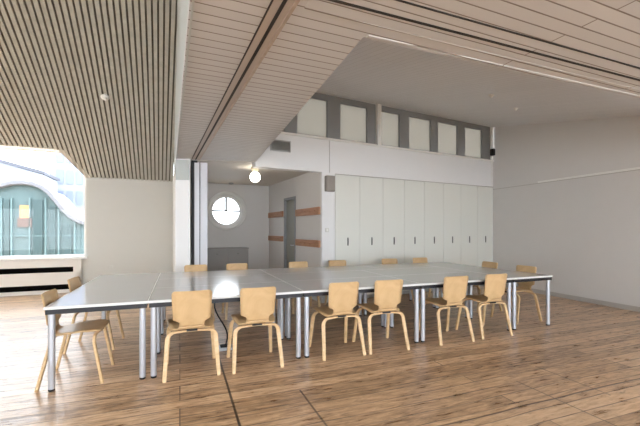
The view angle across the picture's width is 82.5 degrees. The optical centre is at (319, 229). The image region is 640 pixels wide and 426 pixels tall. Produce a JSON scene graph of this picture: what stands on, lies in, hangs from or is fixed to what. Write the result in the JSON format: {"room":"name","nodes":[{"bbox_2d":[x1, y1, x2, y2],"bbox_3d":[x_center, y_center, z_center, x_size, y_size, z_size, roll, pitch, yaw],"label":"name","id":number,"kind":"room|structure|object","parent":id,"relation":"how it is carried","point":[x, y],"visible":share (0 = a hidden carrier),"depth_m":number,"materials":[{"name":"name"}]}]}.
{"room":"meeting room","nodes":[
{"label":"meeting room","id":0,"kind":"room"},
{"bbox_2d":[82,177,172,284],"bbox_3d":[-7.828,0.090,7.383,9.600,2.620,0.180,0,0,-24],"label":"wall","id":1,"kind":"structure","parent":0,"point":[129,223],"depth_m":8.71,"materials":[{"name":"paint"}]},
{"bbox_2d":[0,148,87,260],"bbox_3d":[-7.673,-0.562,7.364,5.109,2.415,0.340,0,0,-24],"label":"window","id":2,"kind":"structure","parent":1,"relation":"in","point":[69,256],"depth_m":8.09,"materials":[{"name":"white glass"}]},
{"bbox_2d":[173,170,175,271],"bbox_3d":[-3.000,0.050,7.760,0.152,2.700,3.127,0,0,-24],"label":"wall partition","id":3,"kind":"structure","parent":0,"point":[174,177],"depth_m":8.00,"materials":[{"name":"white paint"}]},
{"bbox_2d":[174,0,194,175],"bbox_3d":[-1.313,-2.824,3.478,0.012,3.271,12.286,0,0,-23],"label":"trim","id":4,"kind":"structure","parent":3,"relation":"attached to","point":[182,5],"depth_m":3.76,"materials":[{"name":"white paint"}]},
{"bbox_2d":[176,159,191,271],"bbox_3d":[-2.330,0.100,6.245,0.244,2.600,0.234,0,0,-10],"label":"wall pillar","id":5,"kind":"structure","parent":0,"point":[183,187],"depth_m":6.14,"materials":[{"name":"white paint"}]},
{"bbox_2d":[176,160,188,179],"bbox_3d":[-2.307,-1.008,6.126,0.219,0.335,0.020,0,0,-6],"label":"grille","id":6,"kind":"object","parent":5,"relation":"attached to","point":[182,166],"visible":1,"depth_m":6.12,"materials":[{"name":"white metal"}]},
{"bbox_2d":[207,183,268,268],"bbox_3d":[-2.465,0.104,9.572,2.550,2.592,0.250,0,0,-24],"label":"wall","id":7,"kind":"structure","parent":0,"point":[253,233],"depth_m":9.70,"materials":[{"name":"white paint"}]},
{"bbox_2d":[207,191,245,229],"bbox_3d":[-2.436,-0.500,9.517,1.000,1.000,0.195,0,0,-24],"label":"window","id":8,"kind":"structure","parent":7,"relation":"in","point":[226,194],"depth_m":9.51,"materials":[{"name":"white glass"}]},
{"bbox_2d":[269,173,320,301],"bbox_3d":[-0.672,0.104,8.568,0.100,2.592,3.438,0,0,-26],"label":"wall","id":9,"kind":"structure","parent":0,"point":[306,188],"depth_m":7.95,"materials":[{"name":"white paint"}]},
{"bbox_2d":[268,211,282,217],"bbox_3d":[-1.161,-0.390,9.343,0.092,0.140,1.060,0,0,-26],"label":"board","id":10,"kind":"object","parent":9,"relation":"attached to","point":[280,213],"visible":1,"depth_m":9.28,"materials":[{"name":"brown wood"}]},
{"bbox_2d":[268,236,282,241],"bbox_3d":[-1.161,0.215,9.343,0.091,0.130,1.060,0,0,-26],"label":"board","id":11,"kind":"object","parent":9,"relation":"attached to","point":[270,238],"visible":1,"depth_m":9.28,"materials":[{"name":"brown wood"}]},
{"bbox_2d":[284,196,295,267],"bbox_3d":[-0.677,0.320,8.522,0.129,2.160,0.720,0,0,-26],"label":"door","id":12,"kind":"structure","parent":9,"relation":"in","point":[289,203],"depth_m":8.62,"materials":[{"name":"grey paint"}]},
{"bbox_2d":[295,207,320,215],"bbox_3d":[-0.289,-0.375,7.560,0.092,0.150,1.190,0,0,-26],"label":"board","id":13,"kind":"object","parent":9,"relation":"attached to","point":[314,210],"visible":1,"depth_m":7.45,"materials":[{"name":"brown wood"}]},
{"bbox_2d":[295,239,320,247],"bbox_3d":[-0.289,0.270,7.560,0.092,0.140,1.190,0,0,-26],"label":"board","id":14,"kind":"object","parent":9,"relation":"attached to","point":[299,242],"visible":1,"depth_m":7.45,"materials":[{"name":"brown wood"}]},
{"bbox_2d":[0,286,639,425],"bbox_3d":[-1.000,1.460,3.000,26.000,0.120,20.000,0,0,0],"label":"floor","id":15,"kind":"structure","parent":0,"point":[582,368],"depth_m":3.61,"materials":[{"name":"brown wood"}]},
{"bbox_2d":[0,259,81,296],"bbox_3d":[-7.595,1.025,7.326,4.780,0.750,0.110,0,0,-24],"label":"cover","id":16,"kind":"object","parent":15,"relation":"on","point":[17,277],"visible":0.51,"depth_m":7.91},
{"bbox_2d":[35,289,114,391],"bbox_3d":[-2.308,0.987,3.486,0.526,0.832,0.520,0,0,-19],"label":"dining chair","id":17,"kind":"object","parent":15,"relation":"on","point":[50,296],"visible":0.74,"depth_m":3.44,"materials":[{"name":"brown wood"}]},
{"bbox_2d":[63,276,124,353],"bbox_3d":[-2.719,0.987,4.428,0.526,0.832,0.520,0,0,-16],"label":"dining chair","id":18,"kind":"object","parent":15,"relation":"on","point":[74,283],"visible":0.48,"depth_m":4.29,"materials":[{"name":"brown wood"}]},
{"bbox_2d":[43,273,159,391],"bbox_3d":[-2.417,1.031,4.385,0.809,0.738,2.399,0,0,-21],"label":"conference table","id":19,"kind":"object","parent":15,"relation":"on","point":[104,293],"visible":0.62,"depth_m":3.43,"materials":[{"name":"grey laminate"}]},
{"bbox_2d":[162,290,220,382],"bbox_3d":[-1.290,0.987,3.666,0.520,0.832,0.526,0,0,-21],"label":"dining chair","id":20,"kind":"object","parent":15,"relation":"on","point":[191,310],"visible":1,"depth_m":3.47,"materials":[{"name":"brown wood"}]},
{"bbox_2d":[184,265,214,320],"bbox_3d":[-1.949,0.987,5.765,0.520,0.832,0.526,0,0,-21],"label":"dining chair","id":21,"kind":"object","parent":15,"relation":"on","point":[187,268],"visible":0.12,"depth_m":5.96,"materials":[{"name":"brown wood"}]},
{"bbox_2d":[158,269,267,320],"bbox_3d":[-1.609,1.031,5.552,1.534,0.738,0.799,0,0,-21],"label":"conference table","id":22,"kind":"object","parent":15,"relation":"on","point":[196,274],"visible":0.26,"depth_m":5.55,"materials":[{"name":"grey laminate"}]},
{"bbox_2d":[154,274,281,334],"bbox_3d":[-1.322,1.031,4.805,1.534,0.738,0.799,0,0,-21],"label":"conference table","id":23,"kind":"object","parent":15,"relation":"on","point":[201,281],"visible":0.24,"depth_m":4.79,"materials":[{"name":"grey laminate"}]},
{"bbox_2d":[148,281,303,377],"bbox_3d":[-1.036,1.031,4.058,1.534,0.738,0.799,0,0,-21],"label":"conference table","id":24,"kind":"object","parent":15,"relation":"on","point":[159,297],"visible":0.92,"depth_m":3.96,"materials":[{"name":"grey laminate"}]},
{"bbox_2d":[214,303,227,344],"bbox_3d":[-1.124,1.024,4.195,0.086,0.670,0.187,0,0,31],"label":"power cable","id":25,"kind":"object","parent":24,"relation":"hanging from","point":[214,303],"visible":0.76,"depth_m":4.17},
{"bbox_2d":[219,344,232,351],"bbox_3d":[-1.110,1.375,4.287,0.180,0.050,0.140,0,0,-21],"label":"box","id":26,"kind":"object","parent":15,"relation":"on","point":[222,347],"visible":0.47,"depth_m":4.24,"materials":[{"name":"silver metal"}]},
{"bbox_2d":[207,247,248,270],"bbox_3d":[-2.605,0.900,9.144,1.570,0.900,0.412,0,0,-24],"label":"base cabinet","id":27,"kind":"object","parent":15,"relation":"on","point":[217,258],"visible":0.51,"depth_m":9.04,"materials":[{"name":"grey paint"}]},
{"bbox_2d":[221,263,247,319],"bbox_3d":[-1.329,0.987,6.003,0.520,0.832,0.526,0,0,-21],"label":"dining chair","id":28,"kind":"object","parent":15,"relation":"on","point":[237,266],"visible":0.16,"depth_m":6.19,"materials":[{"name":"brown wood"}]},
{"bbox_2d":[226,286,283,373],"bbox_3d":[-0.699,0.987,3.866,0.520,0.832,0.526,0,0,-21],"label":"dining chair","id":29,"kind":"object","parent":15,"relation":"on","point":[257,305],"visible":1,"depth_m":3.67,"materials":[{"name":"brown wood"}]},
{"bbox_2d":[284,261,320,313],"bbox_3d":[-0.312,0.987,6.393,0.520,0.832,0.526,0,0,-21],"label":"dining chair","id":30,"kind":"object","parent":15,"relation":"on","point":[297,264],"visible":0.21,"depth_m":6.58,"materials":[{"name":"brown wood"}]},
{"bbox_2d":[260,265,378,273],"bbox_3d":[0.015,1.031,6.176,1.944,0.738,0.799,0,0,-21],"label":"conference table","id":31,"kind":"object","parent":15,"relation":"on","point":[351,267],"visible":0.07,"depth_m":6.12,"materials":[{"name":"grey laminate"}]},
{"bbox_2d":[270,270,384,337],"bbox_3d":[0.111,1.031,5.355,1.534,0.738,0.799,0,0,-21],"label":"conference table","id":32,"kind":"object","parent":15,"relation":"on","point":[359,273],"visible":0.51,"depth_m":5.31,"materials":[{"name":"grey laminate"}]},
{"bbox_2d":[324,260,345,304],"bbox_3d":[0.412,0.987,6.671,0.520,0.832,0.526,0,0,-21],"label":"dining chair","id":33,"kind":"object","parent":15,"relation":"on","point":[331,262],"visible":0.1,"depth_m":6.88,"materials":[{"name":"brown wood"}]},
{"bbox_2d":[309,281,365,360],"bbox_3d":[0.183,0.987,4.226,0.520,0.832,0.526,0,0,-21],"label":"dining chair","id":34,"kind":"object","parent":15,"relation":"on","point":[342,299],"visible":0.99,"depth_m":4.04,"materials":[{"name":"brown wood"}]},
{"bbox_2d":[335,174,359,298],"bbox_3d":[0.428,0.158,7.493,0.580,2.484,0.568,0,0,-28],"label":"tall cabinet","id":35,"kind":"object","parent":15,"relation":"on","point":[347,188],"visible":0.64,"depth_m":7.25,"materials":[{"name":"white paint"}]},
{"bbox_2d":[284,276,421,357],"bbox_3d":[0.397,1.031,4.609,1.534,0.738,0.799,0,0,-21],"label":"conference table","id":36,"kind":"object","parent":15,"relation":"on","point":[311,288],"visible":0.79,"depth_m":4.51,"materials":[{"name":"grey laminate"}]},
{"bbox_2d":[360,177,382,298],"bbox_3d":[0.942,0.158,7.765,0.580,2.484,0.568,0,0,-28],"label":"tall cabinet","id":37,"kind":"object","parent":15,"relation":"on","point":[371,189],"visible":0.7,"depth_m":7.53,"materials":[{"name":"white paint"}]},
{"bbox_2d":[352,279,409,354],"bbox_3d":[0.723,0.987,4.417,0.520,0.832,0.526,0,0,-18],"label":"dining chair","id":38,"kind":"object","parent":15,"relation":"on","point":[387,293],"visible":0.98,"depth_m":4.22,"materials":[{"name":"brown wood"}]},
{"bbox_2d":[383,178,403,293],"bbox_3d":[1.456,0.158,8.037,0.580,2.484,0.568,0,0,-28],"label":"tall cabinet","id":39,"kind":"object","parent":15,"relation":"on","point":[393,189],"visible":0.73,"depth_m":7.80,"materials":[{"name":"white paint"}]},
{"bbox_2d":[381,258,413,303],"bbox_3d":[1.471,0.987,7.078,0.520,0.832,0.526,0,0,-21],"label":"dining chair","id":40,"kind":"object","parent":15,"relation":"on","point":[390,260],"visible":0.07,"depth_m":7.29,"materials":[{"name":"brown wood"}]},
{"bbox_2d":[363,263,435,307],"bbox_3d":[1.448,1.031,6.726,1.124,0.738,0.799,0,0,-21],"label":"conference table","id":41,"kind":"object","parent":15,"relation":"on","point":[403,265],"visible":0.41,"depth_m":6.62,"materials":[{"name":"grey laminate"}]},
{"bbox_2d":[404,180,423,293],"bbox_3d":[1.971,0.158,8.310,0.580,2.484,0.568,0,0,-28],"label":"tall cabinet","id":42,"kind":"object","parent":15,"relation":"on","point":[413,190],"visible":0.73,"depth_m":8.06,"materials":[{"name":"white paint"}]},
{"bbox_2d":[362,267,469,326],"bbox_3d":[1.544,1.031,5.905,1.534,0.738,0.799,0,0,-21],"label":"conference table","id":43,"kind":"object","parent":15,"relation":"on","point":[426,270],"visible":0.52,"depth_m":5.82,"materials":[{"name":"grey laminate"}]},
{"bbox_2d":[413,257,442,301],"bbox_3d":[2.153,0.987,7.339,0.520,0.832,0.526,0,0,-21],"label":"dining chair","id":44,"kind":"object","parent":15,"relation":"on","point":[421,259],"visible":0.09,"depth_m":7.57,"materials":[{"name":"brown wood"}]},
{"bbox_2d":[424,182,442,291],"bbox_3d":[2.485,0.158,8.582,0.580,2.484,0.568,0,0,-28],"label":"tall cabinet","id":45,"kind":"object","parent":15,"relation":"on","point":[433,192],"visible":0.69,"depth_m":8.34,"materials":[{"name":"white paint"}]},
{"bbox_2d":[419,276,474,344],"bbox_3d":[1.616,0.987,4.744,0.520,0.832,0.526,0,0,-19],"label":"dining chair","id":46,"kind":"object","parent":15,"relation":"on","point":[454,287],"visible":0.9,"depth_m":4.55,"materials":[{"name":"brown wood"}]},
{"bbox_2d":[389,272,513,341],"bbox_3d":[1.830,1.031,5.159,1.534,0.738,0.799,0,0,-21],"label":"conference table","id":47,"kind":"object","parent":15,"relation":"on","point":[436,280],"visible":0.75,"depth_m":5.06,"materials":[{"name":"grey laminate"}]},
{"bbox_2d":[443,183,460,263],"bbox_3d":[2.999,0.158,8.854,0.580,2.484,0.568,0,0,-28],"label":"tall cabinet","id":48,"kind":"object","parent":15,"relation":"on","point":[451,192],"visible":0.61,"depth_m":8.61,"materials":[{"name":"white paint"}]},
{"bbox_2d":[461,185,476,286],"bbox_3d":[3.514,0.158,9.127,0.580,2.484,0.568,0,0,-28],"label":"tall cabinet","id":49,"kind":"object","parent":15,"relation":"on","point":[468,193],"visible":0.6,"depth_m":8.88,"materials":[{"name":"white paint"}]},
{"bbox_2d":[458,261,501,312],"bbox_3d":[2.828,0.987,6.477,0.526,0.832,0.520,0,0,-18],"label":"dining chair","id":50,"kind":"object","parent":15,"relation":"on","point":[484,263],"visible":0.18,"depth_m":6.44,"materials":[{"name":"brown wood"}]},
{"bbox_2d":[413,262,552,329],"bbox_3d":[2.617,1.031,6.318,0.764,0.738,2.399,0,0,-21],"label":"conference table","id":51,"kind":"object","parent":15,"relation":"on","point":[518,276],"visible":0.58,"depth_m":5.35,"materials":[{"name":"grey laminate"}]},
{"bbox_2d":[455,273,512,339],"bbox_3d":[2.226,0.987,4.983,0.520,0.832,0.526,0,0,-20],"label":"dining chair","id":52,"kind":"object","parent":15,"relation":"on","point":[495,284],"visible":0.91,"depth_m":4.80,"materials":[{"name":"brown wood"}]},
{"bbox_2d":[477,186,492,285],"bbox_3d":[4.028,0.158,9.399,0.580,2.484,0.568,0,0,-28],"label":"tall cabinet","id":53,"kind":"object","parent":15,"relation":"on","point":[484,194],"visible":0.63,"depth_m":9.15,"materials":[{"name":"white paint"}]},
{"bbox_2d":[490,265,541,323],"bbox_3d":[3.076,0.987,5.744,0.526,0.832,0.520,0,0,-21],"label":"dining chair","id":54,"kind":"object","parent":15,"relation":"on","point":[522,286],"visible":0.65,"depth_m":5.71,"materials":[{"name":"brown wood"}]},
{"bbox_2d":[0,0,639,185],"bbox_3d":[-1.407,-2.841,3.704,18.400,3.299,12.080,0,0,-24],"label":"ceiling","id":55,"kind":"structure","parent":0,"point":[311,45],"depth_m":5.13,"materials":[{"name":"beige wood"}]},
{"bbox_2d":[100,94,109,100],"bbox_3d":[-3.797,-2.334,6.446,0.139,0.092,0.129,0,0,-33],"label":"sprinkler","id":56,"kind":"object","parent":55,"relation":"attached to","point":[105,97],"visible":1,"depth_m":6.41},
{"bbox_2d":[191,160,206,264],"bbox_3d":[-2.176,0.103,6.524,0.260,2.574,0.575,0,0,-24],"label":"wall","id":57,"kind":"structure","parent":55,"relation":"hanging from","point":[199,169],"depth_m":6.29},
{"bbox_2d":[192,0,299,159],"bbox_3d":[-0.448,-1.204,2.498,0.132,0.032,8.100,0,0,-24],"label":"trim","id":58,"kind":"structure","parent":55,"relation":"attached to","point":[278,12],"depth_m":2.57,"materials":[{"name":"wood"}]},
{"bbox_2d":[250,167,259,181],"bbox_3d":[-1.235,-1.050,6.950,0.196,0.283,0.196,0,0,0],"label":"ceiling lamp","id":59,"kind":"object","parent":55,"relation":"attached to","point":[255,176],"visible":0.97,"depth_m":6.89,"materials":[{"name":"beige glass"}]},
{"bbox_2d":[304,0,639,89],"bbox_3d":[3.033,-1.206,3.106,6.630,0.028,0.257,0,0,-22],"label":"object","id":60,"kind":"structure","parent":55,"relation":"attached to","point":[401,16],"depth_m":2.26,"materials":[{"name":"beige wood"}]},
{"bbox_2d":[366,35,639,97],"bbox_3d":[3.166,-1.197,3.397,6.180,0.006,0.030,0,0,-22],"label":"trim","id":61,"kind":"structure","parent":55,"relation":"attached to","point":[368,36],"depth_m":2.62,"materials":[{"name":"white paint"}]},
{"bbox_2d":[252,92,492,302],"bbox_3d":[1.226,-0.785,7.727,7.500,4.370,0.200,0,0,-28],"label":"wall","id":62,"kind":"structure","parent":0,"point":[308,155],"depth_m":7.33,"materials":[{"name":"white paint"}]},
{"bbox_2d":[270,139,290,152],"bbox_3d":[-0.709,-1.515,6.573,0.380,0.200,0.030,0,0,-28],"label":"air vent","id":63,"kind":"object","parent":62,"relation":"in","point":[276,145],"visible":0.84,"depth_m":6.58,"materials":[{"name":"grey metal"}]},
{"bbox_2d":[282,121,290,132],"bbox_3d":[-0.936,-2.190,6.554,0.880,0.860,0.090,0,0,-28],"label":"window","id":64,"kind":"structure","parent":62,"relation":"in","point":[287,128],"depth_m":6.69,"materials":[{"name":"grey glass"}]},
{"bbox_2d":[291,92,333,138],"bbox_3d":[-0.146,-2.190,6.973,0.910,0.860,0.090,0,0,-28],"label":"window","id":65,"kind":"structure","parent":62,"relation":"in","point":[316,117],"depth_m":7.01,"materials":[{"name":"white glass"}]},
{"bbox_2d":[329,141,329,172],"bbox_3d":[0.175,-1.435,7.081,0.012,0.650,0.018,0,0,-28],"label":"trim","id":66,"kind":"structure","parent":62,"relation":"attached to","point":[329,141],"depth_m":7.08,"materials":[{"name":"white paint"}]},
{"bbox_2d":[325,175,334,191],"bbox_3d":[0.190,-0.890,7.011,0.190,0.300,0.096,0,0,-28],"label":"wall speaker","id":67,"kind":"object","parent":62,"relation":"attached to","point":[329,180],"visible":1,"depth_m":6.97,"materials":[{"name":"grey plastic"}]},
{"bbox_2d":[334,96,375,143],"bbox_3d":[0.712,-2.190,7.427,1.030,0.860,0.090,0,0,-28],"label":"window","id":68,"kind":"structure","parent":62,"relation":"in","point":[354,120],"depth_m":7.41,"materials":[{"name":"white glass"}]},
{"bbox_2d":[376,104,381,145],"bbox_3d":[1.218,-2.185,7.604,0.090,0.870,0.090,0,0,-28],"label":"column","id":69,"kind":"structure","parent":62,"relation":"attached to","point":[378,106],"depth_m":7.56,"materials":[{"name":"white paint"}]},
{"bbox_2d":[280,132,493,161],"bbox_3d":[1.212,-1.754,7.646,7.200,0.037,0.130,0,0,-28],"label":"trim","id":70,"kind":"structure","parent":62,"relation":"attached to","point":[285,133],"depth_m":7.58,"materials":[{"name":"white paint"}]},
{"bbox_2d":[382,106,403,147],"bbox_3d":[1.495,-2.190,7.841,0.743,0.860,0.090,0,0,-28],"label":"window","id":71,"kind":"structure","parent":62,"relation":"in","point":[392,118],"depth_m":7.87,"materials":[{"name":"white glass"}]},
{"bbox_2d":[337,174,488,186],"bbox_3d":[2.350,-1.093,8.211,4.660,0.010,0.016,0,0,-28],"label":"trim","id":72,"kind":"structure","parent":62,"relation":"attached to","point":[337,174],"depth_m":8.02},
{"bbox_2d":[404,110,433,151],"bbox_3d":[2.215,-2.190,8.223,0.887,0.860,0.090,0,0,-28],"label":"window","id":73,"kind":"structure","parent":62,"relation":"in","point":[418,127],"depth_m":8.22,"materials":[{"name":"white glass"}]},
{"bbox_2d":[434,116,460,155],"bbox_3d":[2.998,-2.190,8.637,0.883,0.860,0.090,0,0,-28],"label":"window","id":74,"kind":"structure","parent":62,"relation":"in","point":[447,132],"depth_m":8.63,"materials":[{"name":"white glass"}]},
{"bbox_2d":[461,121,489,159],"bbox_3d":[3.855,-2.190,9.091,1.057,0.860,0.090,0,0,-28],"label":"window","id":75,"kind":"structure","parent":62,"relation":"in","point":[475,139],"depth_m":9.08,"materials":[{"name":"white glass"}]},
{"bbox_2d":[490,127,492,185],"bbox_3d":[4.362,-1.865,9.290,0.055,1.510,0.052,0,0,-28],"label":"trim","id":76,"kind":"structure","parent":62,"relation":"attached to","point":[491,128],"depth_m":9.27,"materials":[{"name":"white paint"}]},
{"bbox_2d":[490,148,494,155],"bbox_3d":[4.351,-1.960,9.198,0.090,0.170,0.100,0,0,-28],"label":"loudspeaker","id":77,"kind":"object","parent":62,"relation":"attached to","point":[492,151],"visible":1,"depth_m":9.15,"materials":[{"name":"black plastic"}]},
{"bbox_2d":[316,37,639,126],"bbox_3d":[4.063,-2.012,5.467,10.600,1.517,6.750,0,0,-28],"label":"ceiling","id":78,"kind":"structure","parent":0,"point":[374,71],"depth_m":5.59,"materials":[{"name":"white paint"}]},
{"bbox_2d":[493,115,639,306],"bbox_3d":[6.656,-0.900,3.040,0.200,4.600,13.900,0,0,-19],"label":"wall","id":79,"kind":"structure","parent":0,"point":[584,233],"depth_m":7.36,"materials":[{"name":"white paint"}]},
{"bbox_2d":[493,167,639,189],"bbox_3d":[6.550,-1.056,3.004,0.030,0.038,10.700,0,0,-19],"label":"trim","id":80,"kind":"structure","parent":79,"relation":"attached to","point":[635,168],"depth_m":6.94,"materials":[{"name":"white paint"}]},
{"bbox_2d":[506,284,639,311],"bbox_3d":[6.343,1.357,3.620,0.018,0.085,12.000,0,0,-19],"label":"baseboard","id":81,"kind":"structure","parent":79,"relation":"attached to","point":[577,298],"depth_m":6.99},
{"label":"outside","id":82,"kind":"structure","parent":0,"visible":0},
{"bbox_2d":[50,153,83,215],"bbox_3d":[-16.879,-0.939,26.219,2.797,8.678,6.050,0,0,-24],"label":"apartment tower","id":83,"kind":"structure","parent":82,"point":[71,184],"depth_m":23.30,"materials":[{"name":"white"}]},
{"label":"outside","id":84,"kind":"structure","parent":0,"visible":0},
{"bbox_2d":[0,180,83,255],"bbox_3d":[-10.214,0.839,14.297,4.435,5.122,3.240,0,0,-24],"label":"building","id":85,"kind":"structure","parent":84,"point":[35,219],"depth_m":12.84,"materials":[{"name":"teal glass"}]},
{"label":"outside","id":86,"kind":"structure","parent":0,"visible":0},
{"bbox_2d":[0,159,59,191],"bbox_3d":[-16.958,-0.338,20.205,3.581,7.477,3.300,0,0,-24],"label":"roof","id":87,"kind":"structure","parent":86,"point":[9,171],"depth_m":19.17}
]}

